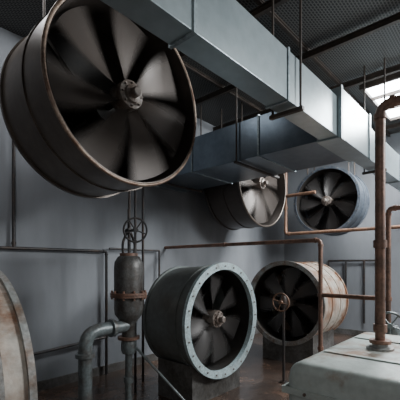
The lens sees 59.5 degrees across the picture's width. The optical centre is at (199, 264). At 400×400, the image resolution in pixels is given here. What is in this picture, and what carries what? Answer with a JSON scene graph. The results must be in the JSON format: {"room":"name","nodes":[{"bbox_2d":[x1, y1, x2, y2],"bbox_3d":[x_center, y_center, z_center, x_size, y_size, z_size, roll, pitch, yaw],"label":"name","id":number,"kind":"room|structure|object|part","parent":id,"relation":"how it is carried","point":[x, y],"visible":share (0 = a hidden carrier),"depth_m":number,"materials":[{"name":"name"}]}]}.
{"room":"mechanical ventilation room","nodes":[
{"label":"mechanical ventilation room","id":0,"kind":"room"},
{"bbox_2d":[0,27,283,381],"bbox_3d":[-1.106,-0.600,5.571,0.100,4.400,10.000,0,0,42],"label":"wall","id":1,"kind":"structure","parent":0,"point":[61,294],"depth_m":4.92,"materials":[{"name":"paint"}]},
{"bbox_2d":[0,141,107,374],"bbox_3d":[-2.855,-0.200,3.450,0.054,3.600,4.507,0,0,42],"label":"conduit","id":2,"kind":"object","parent":1,"relation":"attached to","point":[13,247],"visible":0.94,"depth_m":4.45,"materials":[{"name":"metal"}]},
{"bbox_2d":[109,248,159,276],"bbox_3d":[-1.002,0.072,5.508,0.032,0.656,0.986,0,0,42],"label":"conduit","id":3,"kind":"object","parent":1,"relation":"attached to","point":[158,251],"visible":0.67,"depth_m":5.74,"materials":[{"name":"metal"}]},
{"bbox_2d":[37,328,259,391],"bbox_3d":[-1.095,1.540,5.494,0.020,0.120,9.900,0,0,42],"label":"baseboard","id":4,"kind":"structure","parent":1,"relation":"attached to","point":[73,377],"depth_m":4.99,"materials":[{"name":"concrete"}]},
{"bbox_2d":[38,333,356,399],"bbox_3d":[1.536,1.650,3.125,7.100,0.100,9.900,0,0,42],"label":"floor","id":5,"kind":"structure","parent":0,"point":[260,377],"depth_m":4.65,"materials":[{"name":"concrete"}]},
{"bbox_2d":[0,271,37,399],"bbox_3d":[-1.651,0.800,1.723,1.380,1.600,1.099,0,0,42],"label":"exhaust blower","id":6,"kind":"object","parent":5,"relation":"on","point":[18,379],"visible":1,"depth_m":1.68,"materials":[{"name":"beige paint"}]},
{"bbox_2d":[128,191,130,252],"bbox_3d":[-0.861,-0.600,4.274,0.043,4.400,0.043,0,0,42],"label":"riser pipe","id":7,"kind":"object","parent":5,"relation":"on","point":[129,192],"visible":0.15,"depth_m":4.27,"materials":[{"name":"metal"}]},
{"bbox_2d":[75,209,184,399],"bbox_3d":[-0.677,0.495,3.805,1.274,2.230,0.613,0,0,-13],"label":"pipe","id":8,"kind":"object","parent":5,"relation":"on","point":[128,294],"visible":1,"depth_m":3.75,"materials":[{"name":"metal"}]},
{"bbox_3d":[-0.375,1.240,3.783,0.807,0.741,0.028,0,0,18],"label":"brace rod","id":9,"kind":"part","parent":8,"relation":"part of","materials":[{"name":"grey paint"}]},
{"bbox_2d":[134,190,136,392],"bbox_3d":[-0.811,-0.600,4.390,0.043,4.400,0.043,0,0,42],"label":"riser pipe","id":10,"kind":"object","parent":5,"relation":"on","point":[135,191],"visible":0.26,"depth_m":4.38,"materials":[{"name":"metal"}]},
{"bbox_2d":[142,187,143,381],"bbox_3d":[-0.783,-0.600,4.809,0.049,4.400,0.049,0,0,42],"label":"riser pipe","id":11,"kind":"object","parent":5,"relation":"on","point":[142,187],"visible":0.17,"depth_m":4.79,"materials":[{"name":"metal"}]},
{"bbox_2d":[143,263,256,399],"bbox_3d":[0.025,0.785,4.452,0.769,1.630,1.380,0,0,42],"label":"exhaust blower","id":12,"kind":"object","parent":5,"relation":"on","point":[199,322],"visible":1,"depth_m":4.22,"materials":[{"name":"grey paint"}]},
{"bbox_3d":[-0.230,0.660,4.681,0.015,1.230,1.230,0,0,42],"label":"plate","id":13,"kind":"part","parent":12,"relation":"part of","materials":[{"name":"grey metal"}]},
{"bbox_2d":[272,293,289,383],"bbox_3d":[1.122,0.985,4.743,0.260,1.230,0.150,0,0,42],"label":"valve","id":14,"kind":"object","parent":5,"relation":"on","point":[283,300],"visible":0.99,"depth_m":4.75,"materials":[{"name":"paint"}]},
{"bbox_2d":[164,205,399,352],"bbox_3d":[1.294,0.483,4.352,5.100,2.234,0.070,0,0,42],"label":"rusty pipe","id":15,"kind":"object","parent":5,"relation":"on","point":[388,214],"visible":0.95,"depth_m":4.19,"materials":[{"name":"brown metal"}]},
{"bbox_2d":[251,261,348,363],"bbox_3d":[1.687,0.765,6.058,1.380,1.670,1.029,0,0,42],"label":"exhaust blower","id":16,"kind":"object","parent":5,"relation":"on","point":[298,281],"visible":0.77,"depth_m":5.87,"materials":[{"name":"beige paint"}]},
{"bbox_3d":[1.994,0.620,6.399,1.309,1.309,0.020,0,0,42],"label":"plate","id":17,"kind":"part","parent":16,"relation":"part of","materials":[{"name":"black metal"}]},
{"bbox_2d":[282,332,399,399],"bbox_3d":[1.527,1.081,2.250,1.472,1.038,1.442,0,0,42],"label":"tank","id":18,"kind":"object","parent":5,"relation":"on","point":[355,368],"visible":0.91,"depth_m":2.09,"materials":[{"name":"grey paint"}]},
{"bbox_2d":[369,95,399,344],"bbox_3d":[1.866,-0.326,1.980,1.700,1.771,0.143,0,0,42],"label":"rusty standpipe","id":19,"kind":"object","parent":18,"relation":"on","point":[379,327],"visible":1,"depth_m":2.47,"materials":[{"name":"brown metal"}]},
{"bbox_2d":[283,173,399,235],"bbox_3d":[3.033,-0.600,6.284,3.387,4.400,0.089,0,0,42],"label":"rusty pipe","id":20,"kind":"object","parent":5,"relation":"on","point":[314,191],"visible":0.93,"depth_m":7.00,"materials":[{"name":"brown metal"}]},
{"bbox_2d":[385,311,399,335],"bbox_3d":[1.765,1.010,3.215,0.260,1.180,0.180,0,0,42],"label":"valve","id":21,"kind":"object","parent":5,"relation":"on","point":[392,329],"visible":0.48,"depth_m":3.16,"materials":[{"name":"grey paint"}]},
{"bbox_2d":[0,0,399,134],"bbox_3d":[1.536,-2.850,3.125,7.100,0.100,9.900,0,0,42],"label":"ceiling","id":22,"kind":"structure","parent":0,"point":[323,21],"depth_m":4.29,"materials":[{"name":"grey metal"}]},
{"bbox_2d":[0,0,195,198],"bbox_3d":[-0.877,-1.753,3.386,0.895,2.093,1.660,0,0,42],"label":"fan","id":23,"kind":"object","parent":22,"relation":"hanging from","point":[95,102],"visible":0.96,"depth_m":3.19,"materials":[{"name":"grey metal"}]},
{"bbox_3d":[-1.175,-1.537,3.655,0.017,1.598,1.598,0,0,42],"label":"plate","id":24,"kind":"part","parent":23,"relation":"part of","materials":[{"name":"grey metal"}]},
{"bbox_2d":[204,101,285,229],"bbox_3d":[0.897,-1.736,6.485,0.805,2.128,1.596,0,0,42],"label":"fan","id":25,"kind":"object","parent":22,"relation":"hanging from","point":[258,202],"visible":0.64,"depth_m":6.27,"materials":[{"name":"grey metal"}]},
{"bbox_2d":[101,0,399,192],"bbox_3d":[0.091,-2.038,4.426,3.209,1.525,9.898,0,0,42],"label":"ventilation duct","id":26,"kind":"object","parent":22,"relation":"hanging from","point":[310,124],"visible":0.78,"depth_m":3.22,"materials":[{"name":"grey metal"}]},
{"bbox_2d":[182,0,390,136],"bbox_3d":[1.684,-2.775,2.991,5.340,0.050,9.900,0,0,42],"label":"joist","id":27,"kind":"object","parent":22,"relation":"attached to","point":[277,19],"depth_m":5.02,"materials":[{"name":"metal"}]},
{"bbox_2d":[178,0,399,131],"bbox_3d":[1.770,-2.709,3.385,7.100,0.080,7.850,0,0,42],"label":"girder","id":28,"kind":"object","parent":22,"relation":"attached to","point":[260,10],"depth_m":4.48,"materials":[{"name":"metal"}]},
{"bbox_2d":[294,162,369,235],"bbox_3d":[2.682,-1.709,7.223,1.365,2.182,0.625,0,0,42],"label":"fan","id":29,"kind":"object","parent":22,"relation":"hanging from","point":[341,200],"visible":0.92,"depth_m":7.18,"materials":[{"name":"metal"}]},
{"bbox_3d":[2.869,-1.300,7.431,1.303,1.303,0.011,0,0,42],"label":"plate","id":30,"kind":"part","parent":29,"relation":"part of","materials":[{"name":"grey metal"}]},
{"bbox_2d":[359,72,399,121],"bbox_3d":[3.456,-2.760,5.669,1.150,0.079,1.650,0,0,42],"label":"skylight","id":31,"kind":"object","parent":22,"relation":"attached to","point":[374,90],"visible":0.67,"depth_m":5.56,"materials":[{"name":"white glass"}]},
{"bbox_3d":[3.456,-2.780,5.669,1.050,0.020,1.550,0,0,42],"label":"glass","id":32,"kind":"part","parent":31,"relation":"part of","materials":[{"name":"white glass"}]},
{"bbox_2d":[284,132,399,333],"bbox_3d":[4.881,-0.600,6.841,7.100,4.400,0.100,0,0,42],"label":"wall","id":33,"kind":"structure","parent":0,"point":[357,245],"depth_m":7.95,"materials":[{"name":"paint"}]},
{"bbox_2d":[328,259,374,323],"bbox_3d":[3.472,0.736,7.961,1.151,1.729,0.057,0,0,42],"label":"conduit","id":34,"kind":"object","parent":33,"relation":"attached to","point":[329,261],"visible":0.26,"depth_m":7.79,"materials":[{"name":"metal"}]},
{"bbox_2d":[334,328,374,334],"bbox_3d":[4.848,1.540,6.790,7.080,0.120,0.020,0,0,42],"label":"baseboard","id":35,"kind":"structure","parent":33,"relation":"attached to","point":[338,330],"depth_m":8.05,"materials":[{"name":"concrete"}]}
]}

